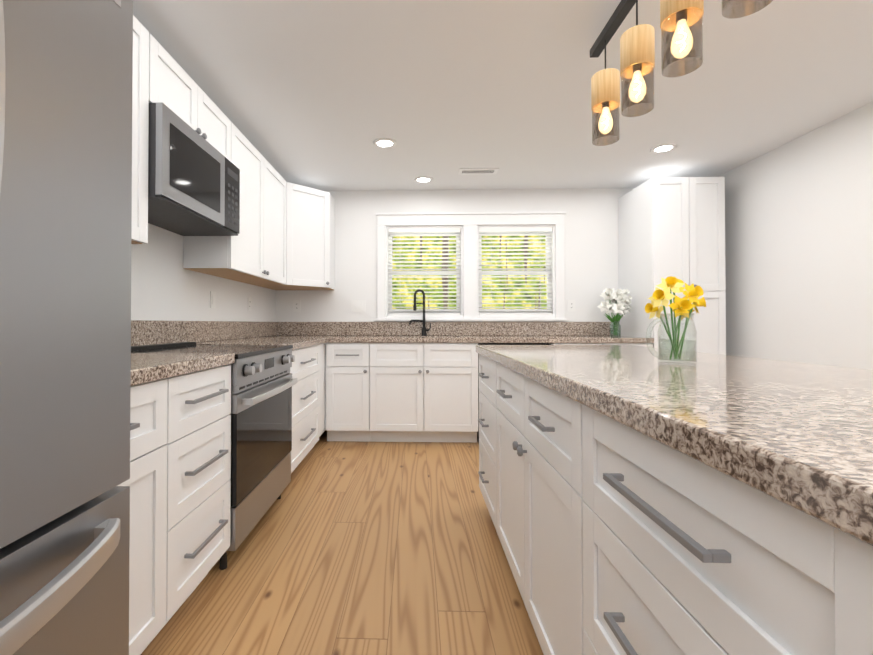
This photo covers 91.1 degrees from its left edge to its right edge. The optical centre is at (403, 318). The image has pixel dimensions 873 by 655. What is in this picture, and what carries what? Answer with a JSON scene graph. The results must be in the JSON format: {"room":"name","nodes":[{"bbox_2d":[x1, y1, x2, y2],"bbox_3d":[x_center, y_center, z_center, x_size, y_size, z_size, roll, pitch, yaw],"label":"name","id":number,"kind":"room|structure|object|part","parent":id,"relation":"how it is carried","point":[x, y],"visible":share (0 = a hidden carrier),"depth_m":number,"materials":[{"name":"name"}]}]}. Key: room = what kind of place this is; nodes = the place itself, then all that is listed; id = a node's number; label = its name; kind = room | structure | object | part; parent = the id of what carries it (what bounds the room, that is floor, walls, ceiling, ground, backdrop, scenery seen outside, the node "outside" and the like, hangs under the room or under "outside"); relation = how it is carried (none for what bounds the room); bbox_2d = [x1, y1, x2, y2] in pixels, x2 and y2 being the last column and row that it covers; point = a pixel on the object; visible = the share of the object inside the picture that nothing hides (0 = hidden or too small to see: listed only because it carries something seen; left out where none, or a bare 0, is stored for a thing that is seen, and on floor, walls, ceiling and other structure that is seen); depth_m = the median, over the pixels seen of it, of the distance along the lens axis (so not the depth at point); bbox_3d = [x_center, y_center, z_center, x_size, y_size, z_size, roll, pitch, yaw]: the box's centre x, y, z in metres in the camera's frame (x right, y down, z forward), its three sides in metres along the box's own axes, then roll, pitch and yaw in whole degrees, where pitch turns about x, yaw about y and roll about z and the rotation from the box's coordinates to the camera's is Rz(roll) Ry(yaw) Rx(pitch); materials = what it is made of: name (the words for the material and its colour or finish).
{"room":"kitchen","nodes":[
{"label":"kitchen","id":0,"kind":"room"},
{"bbox_2d":[131,223,275,321],"bbox_3d":[-1.470,-0.141,0.819,0.120,2.390,7.300,0,-1,2],"label":"wall","id":1,"kind":"structure","parent":0,"point":[166,285],"depth_m":2.58,"materials":[{"name":"white paint"}]},
{"bbox_2d":[131,15,154,243],"bbox_3d":[-1.243,-0.776,1.334,0.297,0.902,0.966,0,-1,2],"label":"upper cabinet","id":2,"kind":"object","parent":1,"relation":"attached to","point":[143,78],"depth_m":1.76,"materials":[{"name":"white wood"}]},
{"bbox_2d":[155,39,230,161],"bbox_3d":[-1.215,-1.074,2.221,0.297,0.290,0.796,0,-1,2],"label":"upper cabinet","id":3,"kind":"object","parent":1,"relation":"attached to","point":[174,88],"depth_m":2.15,"materials":[{"name":"white wood"}]},
{"bbox_2d":[148,103,239,235],"bbox_3d":[-1.187,-0.715,2.216,0.354,0.405,0.794,0,-1,2],"label":"microwave","id":4,"kind":"object","parent":3,"relation":"attached to","point":[193,182],"visible":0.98,"depth_m":2.08,"materials":[{"name":"silver metal"}]},
{"bbox_2d":[210,291,215,307],"bbox_3d":[-1.338,-0.135,3.006,0.009,0.116,0.074,0,-1,2],"label":"electrical outlet plate","id":5,"kind":"object","parent":1,"relation":"attached to","point":[212,294],"depth_m":2.99,"materials":[{"name":"white plastic"}]},
{"bbox_2d":[183,122,290,286],"bbox_3d":[-1.164,-0.758,3.198,0.339,0.902,1.157,0,-1,2],"label":"upper cabinet","id":6,"kind":"object","parent":1,"relation":"attached to","point":[284,239],"depth_m":3.01,"materials":[{"name":"white wood"}]},
{"bbox_2d":[248,297,251,310],"bbox_3d":[-1.318,-0.128,3.666,0.006,0.116,0.074,0,-1,2],"label":"electrical outlet plate","id":7,"kind":"object","parent":1,"relation":"attached to","point":[249,298],"depth_m":3.65,"materials":[{"name":"white plastic"}]},
{"bbox_2d":[264,183,334,289],"bbox_3d":[-1.003,-0.750,4.006,0.612,0.902,0.668,0,-1,2],"label":"upper cabinet","id":8,"kind":"object","parent":1,"relation":"attached to","point":[312,210],"depth_m":3.91,"materials":[{"name":"white wood"}]},
{"bbox_2d":[291,287,330,289],"bbox_3d":[-0.864,-0.749,3.858,0.326,0.901,0.381,0,-1,2],"label":"upper cabinet","id":9,"kind":"object","parent":1,"relation":"attached to","point":[292,288],"depth_m":4.11,"materials":[{"name":"white"}]},
{"bbox_2d":[141,430,543,654],"bbox_3d":[0.689,1.083,0.740,4.440,0.060,7.300,0,-1,2],"label":"floor","id":10,"kind":"structure","parent":0,"point":[366,548],"depth_m":1.79,"materials":[{"name":"brown wood"}]},
{"bbox_2d":[0,0,132,654],"bbox_3d":[-0.915,0.157,0.423,0.955,1.785,0.790,0,-1,2],"label":"refrigerator","id":11,"kind":"object","parent":10,"relation":"on","point":[66,70],"visible":1,"depth_m":0.65,"materials":[{"name":"silver metal"}]},
{"bbox_2d":[117,376,176,654],"bbox_3d":[-1.071,0.618,1.084,0.659,0.876,0.507,0,-1,2],"label":"base cabinet","id":12,"kind":"object","parent":10,"relation":"on","point":[152,482],"depth_m":1.26,"materials":[{"name":"white wood"}]},
{"bbox_2d":[131,320,330,385],"bbox_3d":[-1.007,0.103,2.582,0.690,0.183,3.495,0,-1,2],"label":"countertop","id":13,"kind":"structure","parent":12,"relation":"on","point":[147,367],"depth_m":2.59,"materials":[{"name":"stone"}]},
{"bbox_2d":[173,365,230,614],"bbox_3d":[-1.057,0.623,1.536,0.659,0.876,0.517,0,-1,2],"label":"base cabinet","id":14,"kind":"object","parent":10,"relation":"on","point":[178,482],"depth_m":1.54,"materials":[{"name":"white wood"}]},
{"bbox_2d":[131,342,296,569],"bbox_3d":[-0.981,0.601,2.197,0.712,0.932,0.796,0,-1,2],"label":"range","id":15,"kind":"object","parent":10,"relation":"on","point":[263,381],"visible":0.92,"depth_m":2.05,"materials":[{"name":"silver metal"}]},
{"bbox_2d":[290,344,320,472],"bbox_3d":[-1.011,0.638,3.008,0.659,0.876,0.813,0,-1,2],"label":"base cabinet","id":16,"kind":"object","parent":10,"relation":"on","point":[306,367],"depth_m":2.99,"materials":[{"name":"white wood"}]},
{"bbox_2d":[321,343,324,433],"bbox_3d":[-0.984,0.646,3.870,0.659,0.876,0.911,0,-1,2],"label":"base cabinet","id":17,"kind":"object","parent":10,"relation":"on","point":[322,345],"depth_m":3.61,"materials":[{"name":"white wood"}]},
{"bbox_2d":[325,343,384,441],"bbox_3d":[-0.445,0.647,3.995,0.447,0.876,0.628,0,-1,2],"label":"base cabinet","id":18,"kind":"object","parent":10,"relation":"on","point":[354,372],"depth_m":3.69,"materials":[{"name":"white wood"}]},
{"bbox_2d":[331,322,653,342],"bbox_3d":[0.423,0.117,3.964,3.404,0.183,0.645,0,-1,2],"label":"countertop","id":19,"kind":"structure","parent":18,"relation":"on","point":[341,332],"depth_m":4.23,"materials":[{"name":"stone"}]},
{"bbox_2d":[409,289,430,335],"bbox_3d":[0.168,-0.064,4.227,0.219,0.461,0.075,0,-1,2],"label":"faucet","id":20,"kind":"object","parent":19,"relation":"on","point":[424,329],"visible":0.98,"depth_m":4.22,"materials":[{"name":"black metal"}]},
{"bbox_2d":[597,288,631,336],"bbox_3d":[1.957,-0.064,3.903,0.321,0.456,0.196,0,-1,2],"label":"vase","id":21,"kind":"object","parent":19,"relation":"on","point":[621,306],"visible":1,"depth_m":3.92,"materials":[{"name":"white plant"}]},
{"bbox_2d":[478,354,493,523],"bbox_3d":[0.847,0.629,2.130,0.850,0.876,0.619,0,-1,2],"label":"base cabinet","id":22,"kind":"object","parent":10,"relation":"on","point":[486,365],"depth_m":2.16,"materials":[{"name":"white wood"}]},
{"bbox_2d":[477,343,550,442],"bbox_3d":[0.966,0.649,3.932,0.605,0.872,0.650,0,-1,2],"label":"dishwasher","id":23,"kind":"object","parent":10,"relation":"on","point":[478,366],"visible":0.15,"depth_m":3.69,"materials":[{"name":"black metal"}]},
{"bbox_2d":[494,361,561,654],"bbox_3d":[0.824,0.621,1.392,0.850,0.876,0.980,0,-1,2],"label":"base cabinet","id":24,"kind":"object","parent":10,"relation":"on","point":[527,413],"depth_m":1.33,"materials":[{"name":"white wood"}]},
{"bbox_2d":[549,343,652,346],"bbox_3d":[1.701,0.647,3.928,0.850,0.876,0.628,0,-1,2],"label":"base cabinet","id":25,"kind":"object","parent":10,"relation":"on","point":[636,344],"depth_m":3.63,"materials":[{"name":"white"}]},
{"bbox_2d":[618,177,725,354],"bbox_3d":[2.427,-0.059,3.898,0.600,2.286,0.658,0,-1,2],"label":"pantry cabinet","id":26,"kind":"object","parent":10,"relation":"on","point":[671,226],"visible":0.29,"depth_m":3.61,"materials":[{"name":"white wood"}]},
{"bbox_2d":[562,395,872,654],"bbox_3d":[0.799,0.613,0.600,0.850,0.876,0.727,0,-1,2],"label":"base cabinet","id":27,"kind":"object","parent":10,"relation":"on","point":[616,537],"depth_m":0.56,"materials":[{"name":"white wood"}]},
{"bbox_2d":[476,345,872,545],"bbox_3d":[0.830,0.160,1.348,0.895,0.043,2.243,0,-1,2],"label":"countertop","id":28,"kind":"structure","parent":27,"relation":"on","point":[798,435],"depth_m":0.64,"materials":[{"name":"stone"}]},
{"bbox_2d":[645,276,705,363],"bbox_3d":[0.860,0.002,1.354,0.184,0.273,0.142,0,-1,2],"label":"vase","id":29,"kind":"object","parent":28,"relation":"on","point":[683,305],"visible":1,"depth_m":1.33,"materials":[{"name":"clear glass"}]},
{"bbox_2d":[275,188,633,335],"bbox_3d":[0.800,-0.106,4.340,4.200,2.390,0.120,0,-1,2],"label":"wall","id":30,"kind":"structure","parent":0,"point":[590,245],"depth_m":4.30,"materials":[{"name":"white paint"}]},
{"bbox_2d":[293,300,300,311],"bbox_3d":[-1.081,-0.131,4.335,0.074,0.116,0.006,0,-1,2],"label":"electrical outlet plate","id":31,"kind":"object","parent":30,"relation":"attached to","point":[296,303],"depth_m":4.33,"materials":[{"name":"white plastic"}]},
{"bbox_2d":[351,300,365,311],"bbox_3d":[-0.452,-0.132,4.314,0.144,0.116,0.009,0,-1,2],"label":"electrical outlet plate","id":32,"kind":"object","parent":30,"relation":"attached to","point":[358,305],"depth_m":4.31,"materials":[{"name":"white plastic"}]},
{"bbox_2d":[375,211,566,321],"bbox_3d":[0.672,-0.499,4.325,1.895,1.135,0.164,0,-1,2],"label":"window","id":33,"kind":"structure","parent":30,"relation":"in","point":[469,224],"depth_m":4.28,"materials":[{"name":"white paint"}]},
{"bbox_3d":[0.673,-0.478,4.368,1.653,0.883,0.060,0,-1,2],"label":"window sashes","id":34,"kind":"part","parent":33,"relation":"part of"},
{"bbox_2d":[388,227,552,314],"bbox_3d":[0.671,-0.480,4.312,1.643,0.882,0.044,0,-1,2],"label":"window blinds","id":35,"kind":"object","parent":33,"relation":"attached to","point":[481,230],"visible":0.94,"depth_m":4.31,"materials":[{"name":"white plastic"}]},
{"bbox_2d":[568,300,575,311],"bbox_3d":[1.677,-0.132,4.249,0.074,0.116,0.006,0,-1,2],"label":"electrical outlet plate","id":36,"kind":"object","parent":30,"relation":"attached to","point":[571,303],"depth_m":4.25,"materials":[{"name":"white plastic"}]},
{"bbox_2d":[133,0,872,190],"bbox_3d":[0.689,-1.347,0.764,4.440,0.020,7.300,0,-1,2],"label":"ceiling","id":37,"kind":"structure","parent":0,"point":[322,95],"depth_m":2.40,"materials":[{"name":"white paint"}]},
{"bbox_2d":[373,138,396,147],"bbox_3d":[-0.137,-1.309,3.180,0.175,0.007,0.175,0,-1,-4],"label":"recessed light","id":38,"kind":"object","parent":37,"relation":"in","point":[391,143],"depth_m":3.17,"materials":[{"name":"white paint"}]},
{"bbox_2d":[414,176,432,182],"bbox_3d":[0.188,-1.301,3.991,0.175,0.007,0.175,0,-1,-4],"label":"recessed light","id":39,"kind":"object","parent":37,"relation":"in","point":[422,179],"depth_m":3.98,"materials":[{"name":"white paint"}]},
{"bbox_2d":[458,168,498,174],"bbox_3d":[0.662,-1.302,3.766,0.340,0.008,0.140,0,-1,2],"label":"ceiling vent","id":40,"kind":"object","parent":37,"relation":"in","point":[471,171],"visible":1,"depth_m":3.76,"materials":[{"name":"white metal"}]},
{"bbox_2d":[650,143,676,152],"bbox_3d":[1.997,-1.308,3.274,0.175,0.007,0.175,0,-1,-4],"label":"recessed light","id":41,"kind":"object","parent":37,"relation":"in","point":[662,148],"depth_m":3.27,"materials":[{"name":"white paint"}]},
{"bbox_2d":[590,0,772,145],"bbox_3d":[0.881,-1.060,1.480,0.115,0.540,1.050,0,-1,2],"label":"pendant light","id":42,"kind":"object","parent":37,"relation":"hanging from","point":[679,19],"visible":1,"depth_m":1.57,"materials":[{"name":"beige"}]},
{"bbox_2d":[718,102,872,369],"bbox_3d":[2.848,-0.143,0.685,0.120,2.390,7.300,0,-1,2],"label":"wall","id":43,"kind":"structure","parent":0,"point":[799,246],"depth_m":3.03,"materials":[{"name":"white paint"}]},
{"label":"outside","id":44,"kind":"structure","parent":0,"visible":0},
{"bbox_2d":[392,236,546,308],"bbox_3d":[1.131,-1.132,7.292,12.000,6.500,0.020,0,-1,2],"label":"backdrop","id":45,"kind":"structure","parent":44,"point":[485,282],"depth_m":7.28,"materials":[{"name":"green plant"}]}
]}

